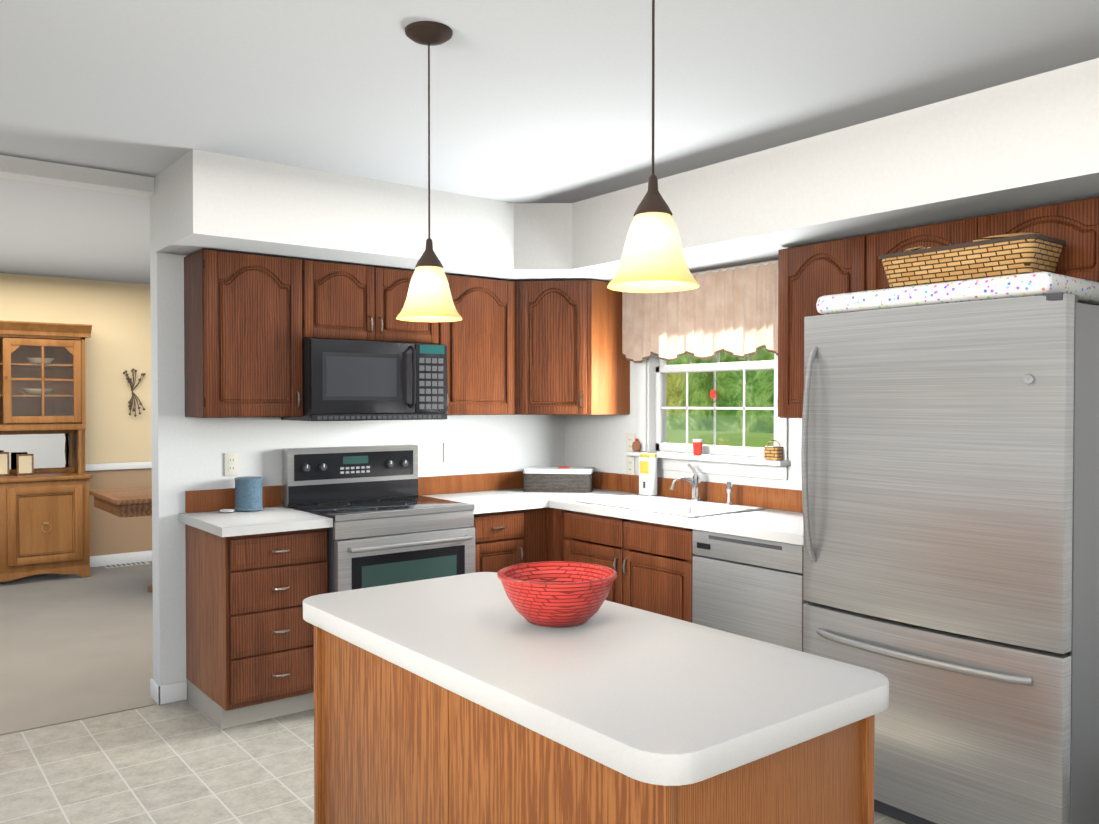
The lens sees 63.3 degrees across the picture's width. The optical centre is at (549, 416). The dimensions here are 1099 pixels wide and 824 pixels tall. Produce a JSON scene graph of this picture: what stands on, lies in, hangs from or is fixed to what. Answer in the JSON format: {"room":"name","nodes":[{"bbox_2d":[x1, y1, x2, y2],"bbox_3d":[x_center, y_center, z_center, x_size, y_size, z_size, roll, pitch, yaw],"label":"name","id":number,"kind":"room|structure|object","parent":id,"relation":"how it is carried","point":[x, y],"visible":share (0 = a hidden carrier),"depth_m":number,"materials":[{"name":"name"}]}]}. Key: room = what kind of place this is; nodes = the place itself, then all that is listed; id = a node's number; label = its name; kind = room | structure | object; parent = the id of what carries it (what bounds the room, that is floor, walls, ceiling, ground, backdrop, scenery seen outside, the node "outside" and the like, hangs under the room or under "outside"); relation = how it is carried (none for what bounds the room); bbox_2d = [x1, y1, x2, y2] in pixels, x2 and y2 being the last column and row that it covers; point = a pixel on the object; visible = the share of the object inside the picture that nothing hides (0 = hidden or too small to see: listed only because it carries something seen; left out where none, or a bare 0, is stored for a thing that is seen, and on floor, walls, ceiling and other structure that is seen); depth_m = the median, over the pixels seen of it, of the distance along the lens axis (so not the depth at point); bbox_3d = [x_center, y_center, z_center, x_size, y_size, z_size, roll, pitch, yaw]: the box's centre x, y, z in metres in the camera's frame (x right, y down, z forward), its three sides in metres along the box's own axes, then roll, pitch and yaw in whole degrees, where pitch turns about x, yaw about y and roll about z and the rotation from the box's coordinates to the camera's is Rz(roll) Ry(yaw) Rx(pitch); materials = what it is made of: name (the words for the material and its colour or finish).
{"room":"kitchen","nodes":[
{"label":"kitchen","id":0,"kind":"room"},
{"bbox_2d":[0,273,151,555],"bbox_3d":[-4.778,0.076,7.127,5.955,2.485,0.120,-1,1,-38],"label":"wall","id":1,"kind":"structure","parent":0,"point":[116,316],"depth_m":7.78,"materials":[{"name":"beige paint"}]},
{"bbox_2d":[123,368,145,416],"bbox_3d":[-3.672,-0.211,7.873,0.183,0.428,0.062,-1,1,-38],"label":"wall decor","id":2,"kind":"object","parent":1,"relation":"attached to","point":[129,381],"visible":0.98,"depth_m":7.87,"materials":[{"name":"brown"}]},
{"bbox_2d":[0,155,153,196],"bbox_3d":[-3.252,-1.069,3.158,3.480,0.070,0.120,-1,1,-38],"label":"wall","id":3,"kind":"structure","parent":0,"point":[23,169],"depth_m":3.99,"materials":[{"name":"paint"}]},
{"bbox_2d":[0,561,156,735],"bbox_3d":[-3.528,1.370,5.554,5.955,0.066,4.170,-1,1,-38],"label":"floor","id":4,"kind":"structure","parent":0,"point":[74,647],"depth_m":5.20,"materials":[{"name":"beige carpet"}]},
{"bbox_2d":[0,320,91,581],"bbox_3d":[-4.364,0.283,7.053,1.300,2.060,0.480,-1,1,-38],"label":"china hutch","id":5,"kind":"object","parent":4,"relation":"on","point":[44,505],"visible":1,"depth_m":7.19,"materials":[{"name":"brown wood"}]},
{"bbox_2d":[89,486,152,592],"bbox_3d":[-2.600,0.939,7.025,1.700,0.750,0.950,-1,1,-38],"label":"dining table","id":6,"kind":"object","parent":4,"relation":"on","point":[129,502],"visible":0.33,"depth_m":6.35,"materials":[{"name":"brown wood"}]},
{"bbox_2d":[103,562,149,567],"bbox_3d":[-3.697,1.298,7.790,0.350,0.007,0.120,-1,1,-38],"label":"floor vent","id":7,"kind":"object","parent":4,"relation":"in","point":[124,565],"visible":0.94,"depth_m":7.79,"materials":[{"name":"silver metal"}]},
{"bbox_2d":[150,195,564,684],"bbox_3d":[-0.854,0.108,5.057,2.615,2.485,0.120,-1,1,-38],"label":"wall","id":8,"kind":"structure","parent":0,"point":[188,453],"depth_m":4.34,"materials":[{"name":"paint"}]},
{"bbox_2d":[85,461,186,704],"bbox_3d":[-3.487,0.894,5.494,5.955,0.900,4.062,-1,1,-38],"label":"baseboard","id":9,"kind":"structure","parent":8,"relation":"attached to","point":[168,693],"depth_m":7.73,"materials":[{"name":"white wood"}]},
{"bbox_2d":[224,452,238,475],"bbox_3d":[-1.575,0.237,4.411,0.070,0.116,0.008,-1,1,-38],"label":"outlet","id":10,"kind":"object","parent":8,"relation":"attached to","point":[231,464],"visible":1,"depth_m":4.41,"materials":[{"name":"beige plastic"}]},
{"bbox_2d":[184,249,302,417],"bbox_3d":[-1.462,-0.380,4.280,0.469,0.765,0.336,-1,1,-38],"label":"upper cabinet","id":11,"kind":"object","parent":8,"relation":"attached to","point":[242,334],"visible":1,"depth_m":4.16,"materials":[{"name":"brown wood"}]},
{"bbox_2d":[302,259,438,343],"bbox_3d":[-0.976,-0.576,4.658,0.762,0.383,0.336,-1,1,-38],"label":"upper cabinet","id":12,"kind":"object","parent":8,"relation":"attached to","point":[350,302],"visible":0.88,"depth_m":4.49,"materials":[{"name":"brown wood"}]},
{"bbox_2d":[281,338,446,420],"bbox_3d":[-0.946,-0.182,4.626,0.758,0.400,0.435,-1,1,-38],"label":"over-the-range microwave","id":13,"kind":"object","parent":12,"relation":"attached to","point":[352,380],"visible":0.98,"depth_m":4.45,"materials":[{"name":"black plastic"}]},
{"bbox_2d":[443,442,453,461],"bbox_3d":[-0.586,0.209,5.186,0.070,0.116,0.008,-1,1,-38],"label":"outlet","id":14,"kind":"object","parent":8,"relation":"attached to","point":[448,451],"visible":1,"depth_m":5.18,"materials":[{"name":"beige plastic"}]},
{"bbox_2d":[438,274,515,414],"bbox_3d":[-0.475,-0.392,5.054,0.506,0.765,0.336,-1,1,-38],"label":"upper cabinet","id":15,"kind":"object","parent":8,"relation":"attached to","point":[478,339],"visible":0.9,"depth_m":4.95,"materials":[{"name":"brown wood"}]},
{"bbox_2d":[514,280,629,414],"bbox_3d":[0.049,-0.395,5.292,0.610,0.765,0.608,-1,1,-38],"label":"upper cabinet","id":16,"kind":"object","parent":8,"relation":"attached to","point":[570,358],"visible":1,"depth_m":5.07,"materials":[{"name":"brown wood"}]},
{"bbox_2d":[0,699,906,823],"bbox_3d":[-0.150,1.439,1.360,6.095,0.060,6.600,-1,1,-38],"label":"floor","id":17,"kind":"structure","parent":0,"point":[186,761],"depth_m":3.45,"materials":[{"name":"tile"}]},
{"bbox_2d":[185,524,327,728],"bbox_3d":[-1.372,0.935,4.186,0.469,0.859,0.628,-1,1,-38],"label":"base cabinet","id":18,"kind":"object","parent":17,"relation":"on","point":[249,644],"visible":0.85,"depth_m":3.96,"materials":[{"name":"brown wood"}]},
{"bbox_2d":[179,506,332,536],"bbox_3d":[-1.382,0.485,4.169,0.500,0.040,0.633,-1,1,-38],"label":"countertop","id":19,"kind":"structure","parent":18,"relation":"on","point":[273,519],"depth_m":4.03,"materials":[{"name":"laminate"}]},
{"bbox_2d":[219,509,234,512],"bbox_3d":[-1.552,0.456,4.287,0.072,0.012,0.072,-1,1,-38],"label":"dish","id":20,"kind":"object","parent":19,"relation":"on","point":[227,510],"visible":0.96,"depth_m":4.28,"materials":[{"name":"white ceramic"}]},
{"bbox_2d":[234,476,262,511],"bbox_3d":[-1.476,0.379,4.371,0.136,0.163,0.136,-1,1,-38],"label":"ceramic canister","id":21,"kind":"object","parent":19,"relation":"on","point":[248,493],"visible":1,"depth_m":4.32,"materials":[{"name":"blue ceramic"}]},
{"bbox_2d":[282,444,474,592],"bbox_3d":[-0.854,0.762,4.524,0.756,1.195,0.716,-1,1,-38],"label":"range","id":22,"kind":"object","parent":17,"relation":"on","point":[390,526],"visible":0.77,"depth_m":4.44,"materials":[{"name":"grey metal"}]},
{"bbox_2d":[471,507,546,572],"bbox_3d":[-0.381,0.923,4.964,0.517,0.859,0.628,-1,1,-38],"label":"base cabinet","id":23,"kind":"object","parent":17,"relation":"on","point":[504,539],"visible":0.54,"depth_m":4.73,"materials":[{"name":"brown wood"}]},
{"bbox_2d":[422,490,546,513],"bbox_3d":[-0.397,0.473,4.941,0.474,0.040,0.633,-1,1,-38],"label":"countertop","id":24,"kind":"structure","parent":23,"relation":"on","point":[490,501],"depth_m":4.82,"materials":[{"name":"laminate"}]},
{"bbox_2d":[547,507,564,560],"bbox_3d":[0.084,0.918,5.279,0.597,0.859,0.705,-1,1,-38],"label":"cabinet filler","id":25,"kind":"object","parent":17,"relation":"on","point":[555,534],"depth_m":4.86,"materials":[{"name":"brown wood"}]},
{"bbox_2d":[314,626,874,823],"bbox_3d":[-0.005,0.969,2.037,0.564,0.859,1.304,-1,1,-38],"label":"base cabinet","id":26,"kind":"object","parent":17,"relation":"on","point":[395,744],"visible":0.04,"depth_m":1.74,"materials":[{"name":"brown wood"}]},
{"bbox_2d":[303,572,888,785],"bbox_3d":[-0.005,0.514,2.030,0.640,0.050,1.380,-1,1,-38],"label":"countertop","id":27,"kind":"structure","parent":26,"relation":"on","point":[645,696],"depth_m":1.71,"materials":[{"name":"laminate"}]},
{"bbox_2d":[497,561,616,626],"bbox_3d":[0.018,0.427,2.112,0.284,0.119,0.284,1,1,35],"label":"woven bowl","id":28,"kind":"object","parent":27,"relation":"on","point":[557,594],"visible":1,"depth_m":2.03,"materials":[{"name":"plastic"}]},
{"bbox_2d":[564,510,694,622],"bbox_3d":[0.587,0.928,4.614,0.626,0.859,0.958,-1,1,-38],"label":"base cabinet","id":29,"kind":"object","parent":17,"relation":"on","point":[649,563],"visible":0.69,"depth_m":4.34,"materials":[{"name":"brown wood"}]},
{"bbox_2d":[495,488,802,545],"bbox_3d":[0.588,0.478,4.592,0.643,0.040,2.398,-1,1,-38],"label":"countertop","id":30,"kind":"structure","parent":29,"relation":"on","point":[783,526],"depth_m":4.14,"materials":[{"name":"laminate"}]},
{"bbox_2d":[185,471,802,512],"bbox_3d":[-0.085,0.414,4.063,2.353,0.104,2.398,-1,1,-38],"label":"backsplash strip","id":31,"kind":"object","parent":30,"relation":"on","point":[747,495],"visible":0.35,"depth_m":4.76,"materials":[{"name":"brown wood"}]},
{"bbox_2d":[523,466,593,492],"bbox_3d":[0.056,0.373,5.356,0.408,0.144,0.228,0,1,7],"label":"woven basket","id":32,"kind":"object","parent":30,"relation":"on","point":[560,479],"visible":1,"depth_m":5.25,"materials":[{"name":"wicker"}]},
{"bbox_2d":[576,494,763,517],"bbox_3d":[0.600,0.535,4.571,0.505,0.178,0.850,-1,1,-38],"label":"double-bowl sink","id":33,"kind":"object","parent":30,"relation":"in","point":[684,507],"visible":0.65,"depth_m":4.60,"materials":[{"name":"white ceramic"}]},
{"bbox_2d":[639,453,656,495],"bbox_3d":[0.550,0.322,4.974,0.061,0.232,0.090,-1,1,-38],"label":"soap box","id":34,"kind":"object","parent":33,"relation":"on","point":[648,474],"visible":0.98,"depth_m":4.95,"materials":[{"name":"white cardboard"}]},
{"bbox_2d":[670,464,732,504],"bbox_3d":[0.761,0.350,4.573,0.225,0.190,0.318,-1,1,-38],"label":"chrome faucet","id":35,"kind":"object","parent":30,"relation":"on","point":[695,481],"visible":1,"depth_m":4.66,"materials":[{"name":"silver metal"}]},
{"bbox_2d":[692,529,808,651],"bbox_3d":[1.064,0.940,3.996,0.596,0.856,0.596,-1,1,-38],"label":"dishwasher","id":36,"kind":"object","parent":17,"relation":"on","point":[748,587],"visible":0.42,"depth_m":3.79,"materials":[{"name":"grey metal"}]},
{"bbox_2d":[801,292,1098,823],"bbox_3d":[1.474,0.505,3.150,0.823,1.751,0.905,-1,1,-38],"label":"refrigerator","id":37,"kind":"object","parent":17,"relation":"on","point":[950,473],"visible":0.94,"depth_m":2.81,"materials":[{"name":"grey metal"}]},
{"bbox_2d":[816,271,1098,314],"bbox_3d":[1.416,-0.406,3.106,0.490,0.070,0.820,-1,1,-38],"label":"cloth","id":38,"kind":"object","parent":37,"relation":"on","point":[1024,285],"visible":0.67,"depth_m":2.85,"materials":[{"name":"white fabric"}]},
{"bbox_2d":[879,232,1065,287],"bbox_3d":[1.492,-0.532,3.176,0.271,0.176,0.570,-1,1,-38],"label":"basket","id":39,"kind":"object","parent":38,"relation":"on","point":[1009,254],"visible":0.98,"depth_m":3.04,"materials":[{"name":"brown wicker"}]},
{"bbox_2d":[0,0,1098,284],"bbox_3d":[-1.470,-1.141,2.922,6.195,0.080,10.950,-1,1,-38],"label":"ceiling","id":40,"kind":"structure","parent":0,"point":[540,100],"depth_m":2.96,"materials":[{"name":"paint"}]},
{"bbox_2d":[396,21,461,321],"bbox_3d":[-0.343,-0.685,2.536,0.188,0.816,0.188,-1,1,-38],"label":"pendant light","id":41,"kind":"object","parent":40,"relation":"hanging from","point":[429,298],"visible":1,"depth_m":2.50,"materials":[{"name":"white glass"}]},
{"bbox_2d":[607,0,698,292],"bbox_3d":[0.213,-0.674,1.827,0.188,0.816,0.188,-1,1,-38],"label":"pendant light","id":42,"kind":"object","parent":40,"relation":"hanging from","point":[653,260],"visible":1,"depth_m":1.79,"materials":[{"name":"white glass"}]},
{"bbox_2d":[154,58,1098,281],"bbox_3d":[0.327,-0.933,3.413,2.485,0.350,3.900,-1,1,-38],"label":"soffit","id":43,"kind":"structure","parent":0,"point":[1027,143],"depth_m":3.81,"materials":[{"name":"paint"}]},
{"bbox_2d":[565,261,1098,489],"bbox_3d":[2.193,0.138,3.177,0.140,2.485,6.600,-1,1,-38],"label":"wall","id":44,"kind":"structure","parent":0,"point":[597,443],"depth_m":5.33,"materials":[{"name":"paint"}]},
{"bbox_2d":[626,456,634,474],"bbox_3d":[0.477,0.293,5.246,0.008,0.116,0.070,-1,1,-38],"label":"outlet","id":45,"kind":"object","parent":44,"relation":"attached to","point":[630,465],"visible":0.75,"depth_m":5.24,"materials":[{"name":"beige plastic"}]},
{"bbox_2d":[626,433,634,451],"bbox_3d":[0.477,0.158,5.244,0.008,0.116,0.070,-1,1,-38],"label":"outlet","id":46,"kind":"object","parent":44,"relation":"attached to","point":[630,438],"visible":0.85,"depth_m":5.25,"materials":[{"name":"beige plastic"}]},
{"bbox_2d":[626,350,790,479],"bbox_3d":[0.867,-0.233,4.794,0.225,1.075,1.090,-1,1,-38],"label":"window","id":47,"kind":"structure","parent":44,"relation":"in","point":[652,371],"depth_m":4.83,"materials":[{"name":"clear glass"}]},
{"bbox_2d":[632,438,640,451],"bbox_3d":[0.502,0.164,5.137,0.054,0.076,0.054,-1,1,-38],"label":"pot","id":48,"kind":"object","parent":47,"relation":"on","point":[636,446],"visible":0.96,"depth_m":5.12,"materials":[{"name":"brown ceramic"}]},
{"bbox_2d":[692,439,702,454],"bbox_3d":[0.794,0.165,4.775,0.056,0.085,0.056,-1,1,-38],"label":"cup","id":49,"kind":"object","parent":47,"relation":"on","point":[697,446],"visible":1,"depth_m":4.75,"materials":[{"name":"red plastic"}]},
{"bbox_2d":[622,260,777,362],"bbox_3d":[0.829,-0.532,4.686,0.094,0.469,1.265,-1,1,-38],"label":"valance curtain","id":50,"kind":"object","parent":47,"relation":"attached to","point":[733,311],"visible":0.81,"depth_m":4.64,"materials":[{"name":"fabric"}]},
{"bbox_2d":[708,389,717,402],"bbox_3d":[0.879,-0.159,4.799,0.006,0.172,0.068,-1,1,-38],"label":"suncatcher","id":51,"kind":"object","parent":47,"relation":"hanging from","point":[712,393],"visible":0.9,"depth_m":4.80,"materials":[{"name":"red glass"}]},
{"bbox_2d":[764,440,782,459],"bbox_3d":[1.100,0.165,4.373,0.052,0.098,0.085,-1,1,-38],"label":"wooden basket","id":52,"kind":"object","parent":47,"relation":"on","point":[773,452],"visible":0.98,"depth_m":4.35,"materials":[{"name":"brown wood"}]},
{"bbox_2d":[778,235,866,417],"bbox_3d":[1.277,-0.374,3.948,0.336,0.765,0.444,-1,1,-38],"label":"upper cabinet","id":53,"kind":"object","parent":44,"relation":"attached to","point":[809,275],"visible":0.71,"depth_m":3.93,"materials":[{"name":"brown wood"}]},
{"bbox_2d":[866,197,1098,290],"bbox_3d":[1.701,-0.598,3.403,0.336,0.300,0.925,-1,1,-38],"label":"upper cabinet","id":54,"kind":"object","parent":44,"relation":"attached to","point":[1074,225],"visible":0.5,"depth_m":3.19,"materials":[{"name":"brown wood"}]},
{"label":"outside","id":55,"kind":"structure","parent":0,"visible":0},
{"bbox_2d":[666,347,773,447],"bbox_3d":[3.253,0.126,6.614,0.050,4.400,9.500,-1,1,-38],"label":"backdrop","id":56,"kind":"structure","parent":55,"point":[765,384],"depth_m":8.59,"materials":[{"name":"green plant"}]}
]}

